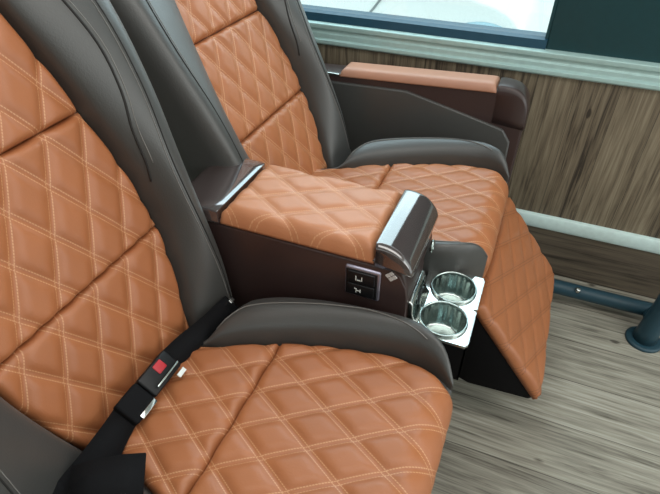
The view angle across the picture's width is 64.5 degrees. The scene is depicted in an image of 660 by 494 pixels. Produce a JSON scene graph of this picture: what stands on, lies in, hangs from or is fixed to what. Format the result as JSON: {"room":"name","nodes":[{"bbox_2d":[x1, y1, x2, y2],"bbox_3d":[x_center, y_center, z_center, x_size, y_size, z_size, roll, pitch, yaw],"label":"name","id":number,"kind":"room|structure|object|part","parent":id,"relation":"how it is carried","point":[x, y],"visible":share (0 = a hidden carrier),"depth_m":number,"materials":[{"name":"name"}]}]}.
{"room":"vehicle interior","nodes":[
{"label":"vehicle interior","id":0,"kind":"room"},
{"bbox_2d":[317,44,659,298],"bbox_3d":[0.418,-0.305,1.771,4.800,0.740,0.050,15,41,17],"label":"wall","id":1,"kind":"structure","parent":0,"point":[588,152],"depth_m":1.61,"materials":[{"name":"brown wood"}]},
{"bbox_2d":[324,62,529,184],"bbox_3d":[0.185,-0.367,1.634,0.781,0.407,0.085,15,41,17],"label":"side armrest","id":2,"kind":"object","parent":1,"relation":"attached to","point":[376,101],"visible":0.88,"depth_m":1.50,"materials":[{"name":"black leather"}]},
{"bbox_2d":[302,0,557,49],"bbox_3d":[-0.598,-1.234,1.548,2.600,0.945,0.052,15,41,17],"label":"window","id":3,"kind":"structure","parent":1,"relation":"in","point":[483,33],"depth_m":1.53,"materials":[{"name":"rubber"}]},
{"bbox_2d":[308,20,659,90],"bbox_3d":[0.412,-0.573,1.531,4.800,0.069,0.046,15,41,17],"label":"trim","id":4,"kind":"structure","parent":1,"relation":"attached to","point":[556,63],"depth_m":1.50,"materials":[{"name":"metal"}]},
{"bbox_2d":[516,208,659,253],"bbox_3d":[0.407,-0.167,1.851,4.800,0.054,0.024,15,41,17],"label":"trim","id":5,"kind":"structure","parent":1,"relation":"attached to","point":[585,230],"depth_m":1.70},
{"bbox_2d":[546,0,659,62],"bbox_3d":[1.626,-0.658,0.854,2.200,0.945,0.046,15,41,17],"label":"window","id":6,"kind":"structure","parent":1,"relation":"in","point":[625,29],"depth_m":1.37,"materials":[{"name":"teal glass"}]},
{"bbox_2d":[431,275,659,493],"bbox_3d":[-0.061,0.737,1.106,4.800,0.040,2.484,15,41,17],"label":"floor","id":7,"kind":"structure","parent":0,"point":[593,427],"depth_m":1.41,"materials":[{"name":"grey wood"}]},
{"bbox_2d":[0,0,453,493],"bbox_3d":[-0.251,0.145,0.785,0.856,1.282,0.609,15,41,17],"label":"seat","id":8,"kind":"object","parent":7,"relation":"on","point":[109,252],"visible":0.9,"depth_m":0.81,"materials":[{"name":"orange leather"}]},
{"bbox_3d":[-0.497,-0.225,0.636,0.114,0.262,0.323,15,41,17],"label":"quilted panel","id":9,"kind":"part","parent":8,"relation":"part of","materials":[{"name":"orange leather"}]},
{"bbox_3d":[-0.426,-0.023,0.765,0.101,0.224,0.369,15,41,17],"label":"quilted panel","id":10,"kind":"part","parent":8,"relation":"part of","materials":[{"name":"orange leather"}]},
{"bbox_3d":[-0.361,0.164,0.883,0.102,0.224,0.367,15,41,17],"label":"quilted panel","id":11,"kind":"part","parent":8,"relation":"part of","materials":[{"name":"orange leather"}]},
{"bbox_3d":[-0.466,-0.058,0.732,0.392,0.903,0.609,15,41,17],"label":"backrest","id":12,"kind":"part","parent":8,"relation":"part of","materials":[{"name":"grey leather"}]},
{"bbox_2d":[53,296,238,493],"bbox_3d":[-0.254,0.238,0.863,0.137,0.066,0.446,15,41,17],"label":"belt","id":13,"kind":"object","parent":8,"relation":"on","point":[101,467],"visible":0.97,"depth_m":0.81,"materials":[{"name":"black fabric"}]},
{"bbox_3d":[-0.248,0.263,0.879,0.215,0.059,0.326,15,41,17],"label":"quilted panel","id":14,"kind":"part","parent":8,"relation":"part of","materials":[{"name":"orange leather"}]},
{"bbox_2d":[143,297,453,493],"bbox_3d":[-0.109,0.307,0.842,0.528,0.229,0.520,15,41,17],"label":"cushion","id":15,"kind":"object","parent":8,"relation":"on","point":[285,395],"depth_m":0.83,"materials":[{"name":"orange leather"}]},
{"bbox_3d":[-0.003,0.334,0.808,0.318,0.149,0.384,15,41,17],"label":"quilted panel","id":16,"kind":"part","parent":8,"relation":"part of","materials":[{"name":"orange leather"}]},
{"bbox_2d":[110,0,553,399],"bbox_3d":[0.050,-0.229,1.283,1.145,1.234,0.609,15,41,17],"label":"seat","id":17,"kind":"object","parent":7,"relation":"on","point":[232,81],"visible":0.7,"depth_m":1.27,"materials":[{"name":"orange leather"}]},
{"bbox_3d":[-0.304,-0.621,1.173,0.148,0.252,0.323,15,41,17],"label":"quilted panel","id":18,"kind":"part","parent":17,"relation":"part of","materials":[{"name":"orange leather"}]},
{"bbox_3d":[-0.248,-0.450,1.260,0.500,0.864,0.609,15,41,17],"label":"backrest","id":19,"kind":"part","parent":17,"relation":"part of","materials":[{"name":"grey leather"}]},
{"bbox_3d":[-0.203,-0.421,1.285,0.129,0.216,0.369,15,41,17],"label":"quilted panel","id":20,"kind":"part","parent":17,"relation":"part of","materials":[{"name":"orange leather"}]},
{"bbox_3d":[-0.110,-0.237,1.386,0.130,0.216,0.367,15,41,17],"label":"quilted panel","id":21,"kind":"part","parent":17,"relation":"part of","materials":[{"name":"orange leather"}]},
{"bbox_3d":[0.012,-0.140,1.375,0.215,0.059,0.326,15,41,17],"label":"quilted panel","id":22,"kind":"part","parent":17,"relation":"part of","materials":[{"name":"orange leather"}]},
{"bbox_2d":[321,137,508,277],"bbox_3d":[0.151,-0.096,1.338,0.528,0.229,0.520,15,41,17],"label":"cushion","id":23,"kind":"object","parent":17,"relation":"on","point":[466,181],"depth_m":1.34,"materials":[{"name":"orange leather"}]},
{"bbox_3d":[0.257,-0.069,1.304,0.318,0.150,0.384,15,41,17],"label":"quilted panel","id":24,"kind":"part","parent":17,"relation":"part of","materials":[{"name":"orange leather"}]},
{"bbox_3d":[0.499,0.111,1.382,0.206,0.250,0.478,15,41,17],"label":"quilted panel","id":25,"kind":"part","parent":17,"relation":"part of","materials":[{"name":"orange leather"}]},
{"bbox_2d":[191,158,484,379],"bbox_3d":[-0.004,0.184,1.200,0.615,0.698,0.208,15,41,17],"label":"console armrest","id":26,"kind":"object","parent":7,"relation":"on","point":[277,231],"visible":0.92,"depth_m":0.98,"materials":[{"name":"orange leather"}]},
{"bbox_3d":[-0.229,-0.128,1.071,0.123,0.033,0.196,15,41,17],"label":"trim","id":27,"kind":"part","parent":26,"relation":"part of","materials":[{"name":"brown plastic"}]},
{"bbox_2d":[347,281,373,298],"bbox_3d":[0.056,0.077,0.946,0.050,0.026,0.006,15,41,17],"label":"rocker switch","id":28,"kind":"object","parent":26,"relation":"attached to","point":[361,289],"depth_m":0.94,"materials":[{"name":"black plastic"}]},
{"bbox_2d":[348,269,374,287],"bbox_3d":[0.056,0.055,0.927,0.050,0.026,0.006,15,41,17],"label":"rocker switch","id":29,"kind":"object","parent":26,"relation":"attached to","point":[357,278],"depth_m":0.92,"materials":[{"name":"black plastic"}]},
{"bbox_2d":[346,267,377,299],"bbox_3d":[0.057,0.065,0.939,0.059,0.061,0.008,15,41,17],"label":"switch","id":30,"kind":"object","parent":26,"relation":"attached to","point":[361,282],"depth_m":0.93,"materials":[{"name":"black plastic"}]},
{"bbox_3d":[0.059,0.063,0.941,0.066,0.069,0.010,15,41,17],"label":"switch panel","id":31,"kind":"part","parent":26,"relation":"part of","materials":[{"name":"black plastic"}]},
{"bbox_2d":[553,279,659,352],"bbox_3d":[0.708,0.039,1.604,1.500,0.424,0.161,15,41,17],"label":"pipe rail","id":32,"kind":"object","parent":7,"relation":"on","point":[644,337],"visible":0.53,"depth_m":1.65,"materials":[{"name":"blue metal"}]},
{"bbox_3d":[0.988,0.125,1.500,0.097,0.424,0.071,-9,40,-11],"label":"leg","id":33,"kind":"part","parent":32,"relation":"part of","materials":[{"name":"blue paint"}]},
{"label":"outside","id":34,"kind":"structure","parent":0,"visible":0},
{"bbox_2d":[541,0,554,31],"bbox_3d":[7.944,-10.476,16.673,28.000,0.050,37.800,15,41,17],"label":"ground","id":35,"kind":"structure","parent":34,"point":[549,4],"depth_m":8.28,"materials":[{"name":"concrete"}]},
{"bbox_2d":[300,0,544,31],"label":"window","id":36,"kind":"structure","parent":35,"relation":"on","point":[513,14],"depth_m":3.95,"materials":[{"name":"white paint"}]}
]}

